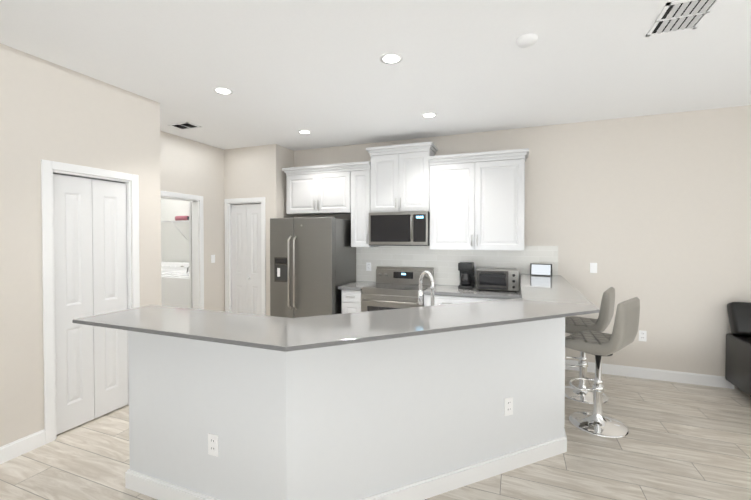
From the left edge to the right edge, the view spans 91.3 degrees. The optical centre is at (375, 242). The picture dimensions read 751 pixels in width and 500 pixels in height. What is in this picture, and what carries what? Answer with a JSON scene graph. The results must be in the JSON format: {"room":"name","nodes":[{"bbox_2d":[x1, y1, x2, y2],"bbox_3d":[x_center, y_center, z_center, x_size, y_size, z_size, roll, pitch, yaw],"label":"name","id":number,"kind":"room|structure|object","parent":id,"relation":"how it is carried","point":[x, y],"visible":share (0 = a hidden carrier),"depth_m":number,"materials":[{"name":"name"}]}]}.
{"room":"kitchen","nodes":[
{"label":"kitchen","id":0,"kind":"room"},
{"bbox_2d":[0,43,31,446],"bbox_3d":[-4.926,0.062,3.455,5.160,2.840,0.150,0,1,21],"label":"wall","id":1,"kind":"structure","parent":0,"point":[15,421],"depth_m":2.54,"materials":[{"name":"paint"}]},
{"bbox_2d":[24,52,161,433],"bbox_3d":[-2.354,0.067,3.116,0.120,2.840,1.080,0,1,21],"label":"wall","id":2,"kind":"structure","parent":0,"point":[50,111],"depth_m":2.94,"materials":[{"name":"paint"}]},
{"bbox_2d":[53,174,127,434],"bbox_3d":[-2.367,0.475,3.063,0.032,2.002,0.570,0,1,21],"label":"bifold closet door","id":3,"kind":"structure","parent":2,"relation":"in","point":[90,248],"depth_m":3.02,"materials":[{"name":"white wood"}]},
{"bbox_2d":[41,159,139,443],"bbox_3d":[-2.368,0.437,3.063,0.136,2.102,0.734,0,1,21],"label":"door frame","id":4,"kind":"structure","parent":2,"relation":"attached to","point":[131,181],"depth_m":2.76,"materials":[{"name":"white wood"}]},
{"bbox_2d":[160,131,224,311],"bbox_3d":[-2.631,0.043,4.725,0.120,2.840,1.960,0,1,21],"label":"wall","id":5,"kind":"structure","parent":0,"point":[189,166],"depth_m":5.18,"materials":[{"name":"paint"}]},
{"bbox_2d":[161,191,203,309],"bbox_3d":[-2.630,0.413,4.709,0.136,2.102,0.944,0,1,21],"label":"door frame","id":6,"kind":"structure","parent":5,"relation":"attached to","point":[197,201],"depth_m":5.07,"materials":[{"name":"white wood"}]},
{"bbox_2d":[189,202,191,308],"bbox_3d":[-2.475,0.435,5.502,0.095,2.010,0.780,0,1,21],"label":"laundry door","id":7,"kind":"structure","parent":5,"relation":"in","point":[190,245],"depth_m":5.12,"materials":[{"name":"white wood"}]},
{"bbox_2d":[211,255,214,262],"bbox_3d":[-2.342,0.235,5.292,0.009,0.115,0.070,0,1,21],"label":"light switch","id":8,"kind":"object","parent":5,"relation":"attached to","point":[212,258],"visible":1,"depth_m":5.29,"materials":[{"name":"white plastic"}]},
{"bbox_2d":[224,145,269,315],"bbox_3d":[-1.833,0.030,5.660,0.930,2.840,0.600,0,1,21],"label":"wall","id":9,"kind":"structure","parent":0,"point":[246,172],"depth_m":5.31,"materials":[{"name":"paint"}]},
{"bbox_2d":[224,197,265,315],"bbox_3d":[-1.890,0.402,5.422,0.734,2.102,0.136,0,1,21],"label":"door frame","id":10,"kind":"structure","parent":9,"relation":"attached to","point":[257,200],"depth_m":5.44,"materials":[{"name":"white wood"}]},
{"bbox_2d":[231,204,261,314],"bbox_3d":[-1.897,0.441,5.404,0.570,2.002,0.068,0,1,21],"label":"bifold pantry door","id":11,"kind":"structure","parent":9,"relation":"in","point":[246,256],"depth_m":5.41,"materials":[{"name":"white wood"}]},
{"bbox_2d":[269,144,293,279],"bbox_3d":[-1.351,0.033,5.452,0.120,2.840,0.560,0,1,21],"label":"wall","id":12,"kind":"structure","parent":0,"point":[280,157],"depth_m":5.21,"materials":[{"name":"paint"}]},
{"bbox_2d":[128,317,564,499],"bbox_3d":[0.254,0.950,3.285,2.530,1.070,3.217,0,1,21],"label":"wall","id":13,"kind":"structure","parent":0,"point":[356,421],"depth_m":2.07,"materials":[{"name":"paint"}]},
{"bbox_2d":[208,433,218,456],"bbox_3d":[-0.884,1.103,1.998,0.070,0.115,0.008,0,1,21],"label":"outlet","id":14,"kind":"object","parent":13,"relation":"attached to","point":[213,444],"visible":1,"depth_m":1.99,"materials":[{"name":"white plastic"}]},
{"bbox_2d":[72,274,599,350],"bbox_3d":[0.262,0.407,3.118,2.700,0.020,3.507,0,1,21],"label":"countertop","id":15,"kind":"structure","parent":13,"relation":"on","point":[550,297],"depth_m":1.95,"materials":[{"name":"grey stone"}]},
{"bbox_2d":[530,263,551,275],"bbox_3d":[1.910,0.312,4.230,0.230,0.135,0.095,0,1,29],"label":"smart display","id":16,"kind":"object","parent":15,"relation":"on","point":[540,269],"visible":1,"depth_m":4.20,"materials":[{"name":"grey plastic"}]},
{"bbox_2d":[125,317,566,499],"bbox_3d":[0.103,0.955,2.895,2.590,1.070,2.440,0,1,21],"label":"trim","id":17,"kind":"structure","parent":13,"relation":"attached to","point":[159,489],"depth_m":2.21,"materials":[{"name":"white wood"}]},
{"bbox_2d":[504,397,512,415],"bbox_3d":[0.875,1.077,2.409,0.070,0.115,0.008,0,1,-24],"label":"outlet","id":18,"kind":"object","parent":13,"relation":"attached to","point":[508,406],"visible":1,"depth_m":2.40,"materials":[{"name":"white plastic"}]},
{"bbox_2d":[0,369,750,499],"bbox_3d":[-1.036,1.504,1.972,13.500,0.001,11.000,0,1,21],"label":"floor","id":19,"kind":"structure","parent":0,"point":[682,441],"depth_m":2.53,"materials":[{"name":"beige wood"}]},
{"bbox_2d":[161,262,188,289],"bbox_3d":[-3.520,0.894,6.080,0.690,1.100,0.660,0,1,21],"label":"dryer","id":20,"kind":"object","parent":19,"relation":"on","point":[169,268],"visible":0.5,"depth_m":6.21,"materials":[{"name":"white metal"}]},
{"bbox_2d":[162,267,189,307],"bbox_3d":[-2.849,0.897,5.820,0.690,1.100,0.660,0,1,21],"label":"washing machine","id":21,"kind":"object","parent":19,"relation":"on","point":[175,290],"visible":0.12,"depth_m":5.53,"materials":[{"name":"white metal"}]},
{"bbox_2d":[270,217,355,317],"bbox_3d":[-0.842,0.570,4.974,0.920,1.780,0.796,0,1,21],"label":"refrigerator","id":22,"kind":"object","parent":19,"relation":"on","point":[312,264],"visible":0.69,"depth_m":4.66,"materials":[{"name":"metal"}]},
{"bbox_2d":[342,289,361,313],"bbox_3d":[-0.193,1.024,4.859,0.279,0.876,0.607,0,1,21],"label":"base cabinet","id":23,"kind":"object","parent":19,"relation":"on","point":[351,298],"depth_m":4.57,"materials":[{"name":"white wood"}]},
{"bbox_2d":[338,281,375,288],"bbox_3d":[-0.214,0.565,4.840,0.309,0.038,0.628,0,1,21],"label":"countertop","id":24,"kind":"structure","parent":23,"relation":"on","point":[358,284],"depth_m":4.68,"materials":[{"name":"grey stone"}]},
{"bbox_2d":[361,266,433,311],"bbox_3d":[0.277,0.898,4.601,0.772,1.135,0.691,0,1,21],"label":"range","id":25,"kind":"object","parent":19,"relation":"on","point":[393,287],"visible":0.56,"depth_m":4.47,"materials":[{"name":"silver metal"}]},
{"bbox_2d":[423,293,473,305],"bbox_3d":[0.916,1.030,4.429,0.535,0.876,0.607,0,1,21],"label":"base cabinet","id":26,"kind":"object","parent":19,"relation":"on","point":[427,299],"depth_m":4.15,"materials":[{"name":"white wood"}]},
{"bbox_2d":[423,285,521,299],"bbox_3d":[1.210,0.573,4.287,1.181,0.038,0.628,0,1,21],"label":"countertop","id":27,"kind":"structure","parent":26,"relation":"on","point":[439,290],"depth_m":4.11,"materials":[{"name":"grey stone"}]},
{"bbox_2d":[458,262,474,288],"bbox_3d":[1.114,0.397,4.447,0.197,0.309,0.200,0,1,21],"label":"coffee maker","id":28,"kind":"object","parent":27,"relation":"on","point":[467,276],"visible":1,"depth_m":4.37,"materials":[{"name":"black plastic"}]},
{"bbox_2d":[476,267,518,291],"bbox_3d":[1.415,0.431,4.268,0.455,0.246,0.357,0,1,17],"label":"toaster oven","id":29,"kind":"object","parent":27,"relation":"on","point":[502,279],"visible":1,"depth_m":4.13,"materials":[{"name":"silver metal"}]},
{"bbox_2d":[474,297,501,301],"bbox_3d":[1.414,1.033,4.236,0.534,0.876,0.607,0,1,21],"label":"base cabinet","id":30,"kind":"object","parent":19,"relation":"on","point":[476,299],"depth_m":3.98,"materials":[{"name":"white wood"}]},
{"bbox_2d":[565,287,614,403],"bbox_3d":[2.025,0.954,3.563,0.465,1.053,0.430,1,1,39],"label":"bar stool","id":31,"kind":"object","parent":19,"relation":"on","point":[575,324],"visible":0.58,"depth_m":3.46,"materials":[{"name":"grey leather"}]},
{"bbox_2d":[565,297,639,437],"bbox_3d":[1.826,0.962,2.996,0.430,1.053,0.465,-1,1,-41],"label":"bar stool","id":32,"kind":"object","parent":19,"relation":"on","point":[597,421],"visible":0.96,"depth_m":2.91,"materials":[{"name":"silver metal"}]},
{"bbox_2d":[725,302,750,396],"bbox_3d":[4.289,1.043,2.889,2.040,0.896,0.996,0,1,21],"label":"sofa","id":33,"kind":"object","parent":19,"relation":"on","point":[738,362],"visible":1,"depth_m":3.52,"materials":[{"name":"black leather"}]},
{"bbox_3d":[0.052,1.032,2.963,2.387,0.915,2.183,0,1,21],"label":"base cabinet","id":34,"kind":"object","parent":19,"relation":"on","visible":0},
{"bbox_2d":[418,270,439,305],"bbox_3d":[0.392,0.393,2.738,0.192,0.369,0.172,0,1,21],"label":"faucet","id":35,"kind":"object","parent":34,"relation":"on","point":[420,291],"visible":0.67,"depth_m":2.76,"materials":[{"name":"silver metal"}]},
{"bbox_2d":[0,0,750,150],"bbox_3d":[-1.036,-1.336,1.930,13.500,0.001,11.000,0,1,21],"label":"ceiling","id":36,"kind":"structure","parent":0,"point":[285,71],"depth_m":2.73,"materials":[{"name":"paint"}]},
{"bbox_2d":[168,122,200,129],"bbox_3d":[-2.238,-1.364,4.306,0.300,0.012,0.200,0,1,21],"label":"ceiling vent","id":37,"kind":"object","parent":36,"relation":"in","point":[184,125],"visible":1,"depth_m":4.31,"materials":[{"name":"white metal"}]},
{"bbox_2d":[213,87,232,94],"bbox_3d":[-1.360,-1.353,3.279,0.170,0.004,0.170,0,1,21],"label":"recessed light","id":38,"kind":"object","parent":36,"relation":"in","point":[223,90],"visible":1,"depth_m":3.26,"materials":[{"name":"white"}]},
{"bbox_2d":[298,130,310,133],"bbox_3d":[-0.883,-1.372,4.563,0.170,0.004,0.170,0,1,21],"label":"recessed light","id":39,"kind":"object","parent":36,"relation":"in","point":[304,132],"visible":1,"depth_m":4.57,"materials":[{"name":"white"}]},
{"bbox_2d":[380,53,402,64],"bbox_3d":[0.115,-1.344,2.685,0.170,0.004,0.170,0,1,21],"label":"recessed light","id":40,"kind":"object","parent":36,"relation":"in","point":[391,58],"visible":1,"depth_m":2.68,"materials":[{"name":"white"}]},
{"bbox_2d":[421,112,436,117],"bbox_3d":[0.577,-1.363,3.932,0.170,0.004,0.170,0,1,21],"label":"recessed light","id":41,"kind":"object","parent":36,"relation":"in","point":[429,115],"visible":1,"depth_m":3.93,"materials":[{"name":"white"}]},
{"bbox_2d":[516,33,537,47],"bbox_3d":[0.998,-1.327,2.417,0.130,0.032,0.130,0,1,21],"label":"smoke detector","id":42,"kind":"object","parent":36,"relation":"attached to","point":[526,40],"visible":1,"depth_m":2.39,"materials":[{"name":"white plastic"}]},
{"bbox_2d":[646,0,719,36],"bbox_3d":[1.812,-1.333,2.166,0.260,0.012,0.360,0,1,21],"label":"ceiling vent","id":43,"kind":"object","parent":36,"relation":"in","point":[678,15],"visible":0.94,"depth_m":2.16,"materials":[{"name":"white metal"}]},
{"bbox_2d":[161,105,750,376],"bbox_3d":[1.139,0.043,4.721,11.450,2.840,0.120,0,1,21],"label":"wall","id":44,"kind":"structure","parent":0,"point":[652,213],"depth_m":3.96,"materials":[{"name":"paint"}]},
{"bbox_2d":[161,220,188,240],"bbox_3d":[-3.349,-0.193,6.201,1.970,0.337,0.353,0,1,21],"label":"wire shelf","id":45,"kind":"object","parent":44,"relation":"attached to","point":[177,221],"visible":0.35,"depth_m":6.22,"materials":[{"name":"white"}]},
{"bbox_2d":[175,216,188,220],"bbox_3d":[-2.913,-0.436,6.036,0.840,0.150,0.260,0,1,21],"label":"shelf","id":46,"kind":"object","parent":45,"relation":"on","point":[177,218],"visible":0.17,"depth_m":6.03,"materials":[{"name":"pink fabric"}]},
{"bbox_2d":[286,166,349,214],"bbox_3d":[-0.745,-0.697,5.199,1.005,0.585,0.327,0,1,21],"label":"upper cabinet","id":47,"kind":"object","parent":44,"relation":"attached to","point":[309,192],"depth_m":5.04,"materials":[{"name":"white wood"}]},
{"bbox_2d":[350,166,377,246],"bbox_3d":[-0.141,-0.463,4.968,0.280,1.045,0.327,0,1,21],"label":"upper cabinet","id":48,"kind":"object","parent":44,"relation":"attached to","point":[359,175],"depth_m":4.82,"materials":[{"name":"white wood"}]},
{"bbox_2d":[370,146,437,212],"bbox_3d":[0.353,-0.773,4.772,0.776,0.770,0.327,0,1,21],"label":"upper cabinet","id":49,"kind":"object","parent":44,"relation":"attached to","point":[399,179],"depth_m":4.61,"materials":[{"name":"white wood"}]},
{"bbox_2d":[369,211,429,245],"bbox_3d":[0.331,-0.172,4.725,0.768,0.420,0.446,0,1,21],"label":"microwave","id":50,"kind":"object","parent":49,"relation":"attached to","point":[399,228],"visible":0.98,"depth_m":4.55,"materials":[{"name":"metal"}]},
{"bbox_2d":[356,246,557,287],"bbox_3d":[0.929,0.291,4.738,2.570,0.515,0.010,0,1,21],"label":"backsplash","id":51,"kind":"structure","parent":44,"relation":"attached to","point":[443,264],"depth_m":4.73,"materials":[{"name":"tile"}]},
{"bbox_2d":[366,262,370,270],"bbox_3d":[-0.096,0.338,5.126,0.070,0.115,0.008,0,1,21],"label":"outlet","id":52,"kind":"object","parent":51,"relation":"attached to","point":[368,266],"visible":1,"depth_m":5.12,"materials":[{"name":"white plastic"}]},
{"bbox_2d":[430,154,525,250],"bbox_3d":[1.220,-0.446,4.440,1.080,1.065,0.327,0,1,21],"label":"upper cabinet","id":53,"kind":"object","parent":44,"relation":"attached to","point":[472,201],"depth_m":4.27,"materials":[{"name":"white wood"}]},
{"bbox_2d":[590,263,596,272],"bbox_3d":[2.462,0.287,4.142,0.070,0.115,0.009,0,1,21],"label":"light switch","id":54,"kind":"object","parent":44,"relation":"attached to","point":[593,267],"visible":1,"depth_m":4.14,"materials":[{"name":"white plastic"}]},
{"bbox_2d":[639,330,646,340],"bbox_3d":[2.900,1.014,3.982,0.070,0.115,0.008,0,1,21],"label":"outlet","id":55,"kind":"object","parent":44,"relation":"attached to","point":[642,335],"visible":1,"depth_m":3.98,"materials":[{"name":"white plastic"}]},
{"bbox_2d":[565,359,731,388],"bbox_3d":[4.056,1.425,3.538,4.340,0.112,0.014,0,1,21],"label":"baseboard","id":56,"kind":"structure","parent":44,"relation":"attached to","point":[628,371],"depth_m":3.93,"materials":[{"name":"white wood"}]}
]}

